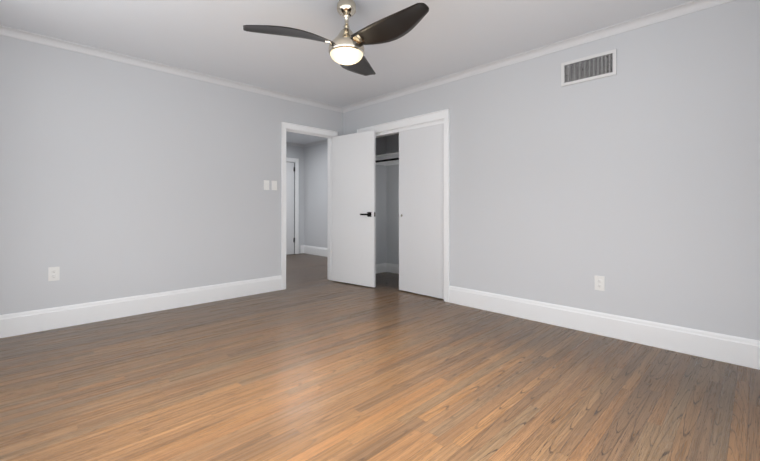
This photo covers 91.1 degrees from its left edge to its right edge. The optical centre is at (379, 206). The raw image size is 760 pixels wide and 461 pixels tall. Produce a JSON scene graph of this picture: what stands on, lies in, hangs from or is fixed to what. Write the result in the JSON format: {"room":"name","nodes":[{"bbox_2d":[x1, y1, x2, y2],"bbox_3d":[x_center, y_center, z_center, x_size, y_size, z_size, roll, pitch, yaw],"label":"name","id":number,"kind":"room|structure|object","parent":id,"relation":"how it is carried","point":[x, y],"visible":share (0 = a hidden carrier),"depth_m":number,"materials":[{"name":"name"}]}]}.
{"room":"empty bedroom","nodes":[
{"label":"empty bedroom","id":0,"kind":"room"},
{"bbox_2d":[0,35,385,314],"bbox_3d":[-1.464,-0.186,4.535,5.340,2.450,0.120,0,0,-45],"label":"wall","id":1,"kind":"structure","parent":0,"point":[119,179],"depth_m":3.55,"materials":[{"name":"paint"}]},
{"bbox_2d":[48,267,59,280],"bbox_3d":[-2.764,0.570,3.161,0.072,0.116,0.009,0,0,-45],"label":"electrical outlet","id":2,"kind":"object","parent":1,"relation":"attached to","point":[53,273],"visible":1,"depth_m":3.16,"materials":[{"name":"white plastic"}]},
{"bbox_2d":[0,275,281,337],"bbox_3d":[-2.222,0.947,3.690,2.779,0.180,0.016,0,0,-45],"label":"baseboard","id":3,"kind":"structure","parent":1,"relation":"attached to","point":[20,323],"depth_m":3.51,"materials":[{"name":"paint"}]},
{"bbox_2d":[0,25,343,111],"bbox_3d":[-1.874,-1.383,4.014,3.660,0.058,0.052,0,0,-45],"label":"crown molding","id":4,"kind":"structure","parent":1,"relation":"attached to","point":[6,31],"depth_m":3.63,"materials":[{"name":"paint"}]},
{"bbox_2d":[264,180,268,189],"bbox_3d":[-1.375,-0.261,4.527,0.072,0.116,0.015,0,0,-45],"label":"light switch","id":5,"kind":"object","parent":1,"relation":"attached to","point":[266,184],"visible":1,"depth_m":4.52,"materials":[{"name":"white plastic"}]},
{"bbox_2d":[272,181,276,189],"bbox_3d":[-1.301,-0.261,4.600,0.072,0.116,0.015,0,0,-45],"label":"light switch","id":6,"kind":"object","parent":1,"relation":"attached to","point":[274,185],"visible":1,"depth_m":4.60,"materials":[{"name":"white plastic"}]},
{"bbox_2d":[281,122,337,289],"bbox_3d":[-0.967,-0.010,5.024,0.877,2.101,0.172,0,0,-45],"label":"door frame","id":7,"kind":"structure","parent":1,"relation":"attached to","point":[286,125],"depth_m":4.93,"materials":[{"name":"paint"}]},
{"bbox_2d":[333,130,375,286],"bbox_3d":[-0.358,0.028,4.978,0.752,2.000,0.143,0,0,37],"label":"door","id":8,"kind":"structure","parent":7,"relation":"attached to","point":[354,208],"depth_m":4.94,"materials":[{"name":"paint"}]},
{"bbox_2d":[376,263,387,272],"bbox_3d":[-0.181,0.972,5.701,0.730,0.140,0.014,0,0,-45],"label":"baseboard","id":9,"kind":"structure","parent":1,"relation":"attached to","point":[383,267],"depth_m":5.91,"materials":[{"name":"paint"}]},
{"bbox_2d":[286,145,303,254],"bbox_3d":[-3.106,-0.179,7.128,4.040,2.450,0.120,0,0,-45],"label":"wall","id":10,"kind":"structure","parent":0,"point":[297,152],"depth_m":8.35,"materials":[{"name":"paint"}]},
{"bbox_2d":[286,162,294,253],"bbox_3d":[-2.134,0.041,7.958,0.746,2.015,0.055,0,0,-45],"label":"hall door","id":11,"kind":"structure","parent":10,"relation":"in","point":[290,208],"depth_m":8.16,"materials":[{"name":"paint"}]},
{"bbox_2d":[286,157,298,253],"bbox_3d":[-2.147,-0.009,7.970,0.932,2.116,0.026,0,0,-45],"label":"door frame","id":12,"kind":"structure","parent":10,"relation":"attached to","point":[296,160],"depth_m":8.26,"materials":[{"name":"paint"}]},
{"bbox_2d":[286,142,303,146],"bbox_3d":[-3.046,-1.375,7.070,3.800,0.058,0.052,0,0,-45],"label":"crown molding","id":13,"kind":"structure","parent":10,"relation":"attached to","point":[289,143],"depth_m":8.23,"materials":[{"name":"paint"}]},
{"bbox_2d":[304,142,327,247],"bbox_3d":[-0.657,-0.178,7.435,0.120,2.450,2.880,0,0,-45],"label":"wall","id":14,"kind":"structure","parent":0,"point":[313,194],"depth_m":8.08,"materials":[{"name":"paint"}]},
{"bbox_2d":[304,139,327,146],"bbox_3d":[-0.719,-1.374,7.378,0.052,0.058,2.760,0,0,-45],"label":"crown molding","id":15,"kind":"structure","parent":14,"relation":"attached to","point":[326,140],"depth_m":8.04,"materials":[{"name":"paint"}]},
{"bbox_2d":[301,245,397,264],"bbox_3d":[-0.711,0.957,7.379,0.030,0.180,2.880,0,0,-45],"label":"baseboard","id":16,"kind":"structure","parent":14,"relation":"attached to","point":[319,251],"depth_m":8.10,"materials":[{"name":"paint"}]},
{"bbox_2d":[0,0,694,143],"bbox_3d":[-0.861,-1.463,3.925,5.340,0.100,7.840,0,0,-45],"label":"ceiling","id":17,"kind":"structure","parent":0,"point":[442,38],"depth_m":3.03,"materials":[{"name":"paint"}]},
{"bbox_2d":[243,0,428,75],"bbox_3d":[-0.143,-1.203,2.466,1.194,0.428,1.067,0,0,-45],"label":"ceiling fan","id":18,"kind":"object","parent":17,"relation":"hanging from","point":[346,48],"visible":1,"depth_m":2.46,"materials":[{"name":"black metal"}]},
{"bbox_2d":[0,253,759,460],"bbox_3d":[-0.861,1.087,3.918,5.340,0.100,7.840,0,0,-45],"label":"floor","id":19,"kind":"structure","parent":0,"point":[311,362],"depth_m":2.12,"materials":[{"name":"brown wood"}]},
{"bbox_2d":[386,134,398,264],"bbox_3d":[0.872,-0.184,5.298,0.120,2.450,2.070,0,0,-45],"label":"wall","id":20,"kind":"structure","parent":0,"point":[392,209],"depth_m":5.88,"materials":[{"name":"paint"}]},
{"bbox_2d":[376,152,398,165],"bbox_3d":[0.637,-0.714,5.153,0.419,0.109,1.948,0,0,-45],"label":"closet shelf","id":21,"kind":"object","parent":20,"relation":"attached to","point":[388,159],"visible":0.25,"depth_m":5.68,"materials":[{"name":"paint"}]},
{"bbox_2d":[388,263,398,273],"bbox_3d":[0.782,0.971,5.291,0.014,0.140,1.950,0,0,-45],"label":"baseboard","id":22,"kind":"structure","parent":20,"relation":"attached to","point":[393,268],"depth_m":5.86,"materials":[{"name":"paint"}]},
{"bbox_2d":[343,0,759,340],"bbox_3d":[1.167,-0.188,3.730,0.120,2.450,4.720,0,0,-45],"label":"wall","id":23,"kind":"structure","parent":0,"point":[635,181],"depth_m":2.91,"materials":[{"name":"paint"}]},
{"bbox_2d":[357,109,449,301],"bbox_3d":[0.220,-0.011,4.588,0.026,2.101,1.511,0,0,-45],"label":"trim","id":24,"kind":"structure","parent":23,"relation":"attached to","point":[428,117],"depth_m":4.08,"materials":[{"name":"paint"}]},
{"bbox_2d":[376,119,443,137],"bbox_3d":[0.272,0.029,4.639,0.120,2.020,1.407,0,0,-45],"label":"door frame","id":25,"kind":"structure","parent":23,"relation":"attached to","point":[392,131],"depth_m":4.52,"materials":[{"name":"paint"}]},
{"bbox_2d":[399,123,443,298],"bbox_3d":[0.487,0.038,4.381,0.034,1.978,0.693,0,0,-45],"label":"closet door","id":26,"kind":"structure","parent":23,"relation":"in","point":[421,210],"depth_m":4.35,"materials":[{"name":"paint"}]},
{"bbox_2d":[341,0,734,112],"bbox_3d":[1.064,-1.384,3.716,0.052,0.058,4.600,0,0,-45],"label":"crown molding","id":27,"kind":"structure","parent":23,"relation":"attached to","point":[668,14],"depth_m":3.21,"materials":[{"name":"paint"}]},
{"bbox_2d":[561,49,616,86],"bbox_3d":[1.716,-1.140,3.082,0.010,0.200,0.413,0,0,-45],"label":"air vent","id":28,"kind":"object","parent":23,"relation":"in","point":[593,67],"visible":1,"depth_m":3.07,"materials":[{"name":"white metal"}]},
{"bbox_2d":[594,276,604,290],"bbox_3d":[1.776,0.620,3.017,0.009,0.116,0.072,0,0,-45],"label":"electrical outlet","id":29,"kind":"object","parent":23,"relation":"attached to","point":[599,281],"visible":1,"depth_m":3.01,"materials":[{"name":"white plastic"}]},
{"bbox_2d":[449,286,759,369],"bbox_3d":[1.708,0.945,3.081,0.016,0.180,2.721,0,0,-45],"label":"baseboard","id":30,"kind":"structure","parent":23,"relation":"attached to","point":[741,351],"depth_m":2.88,"materials":[{"name":"paint"}]}
]}

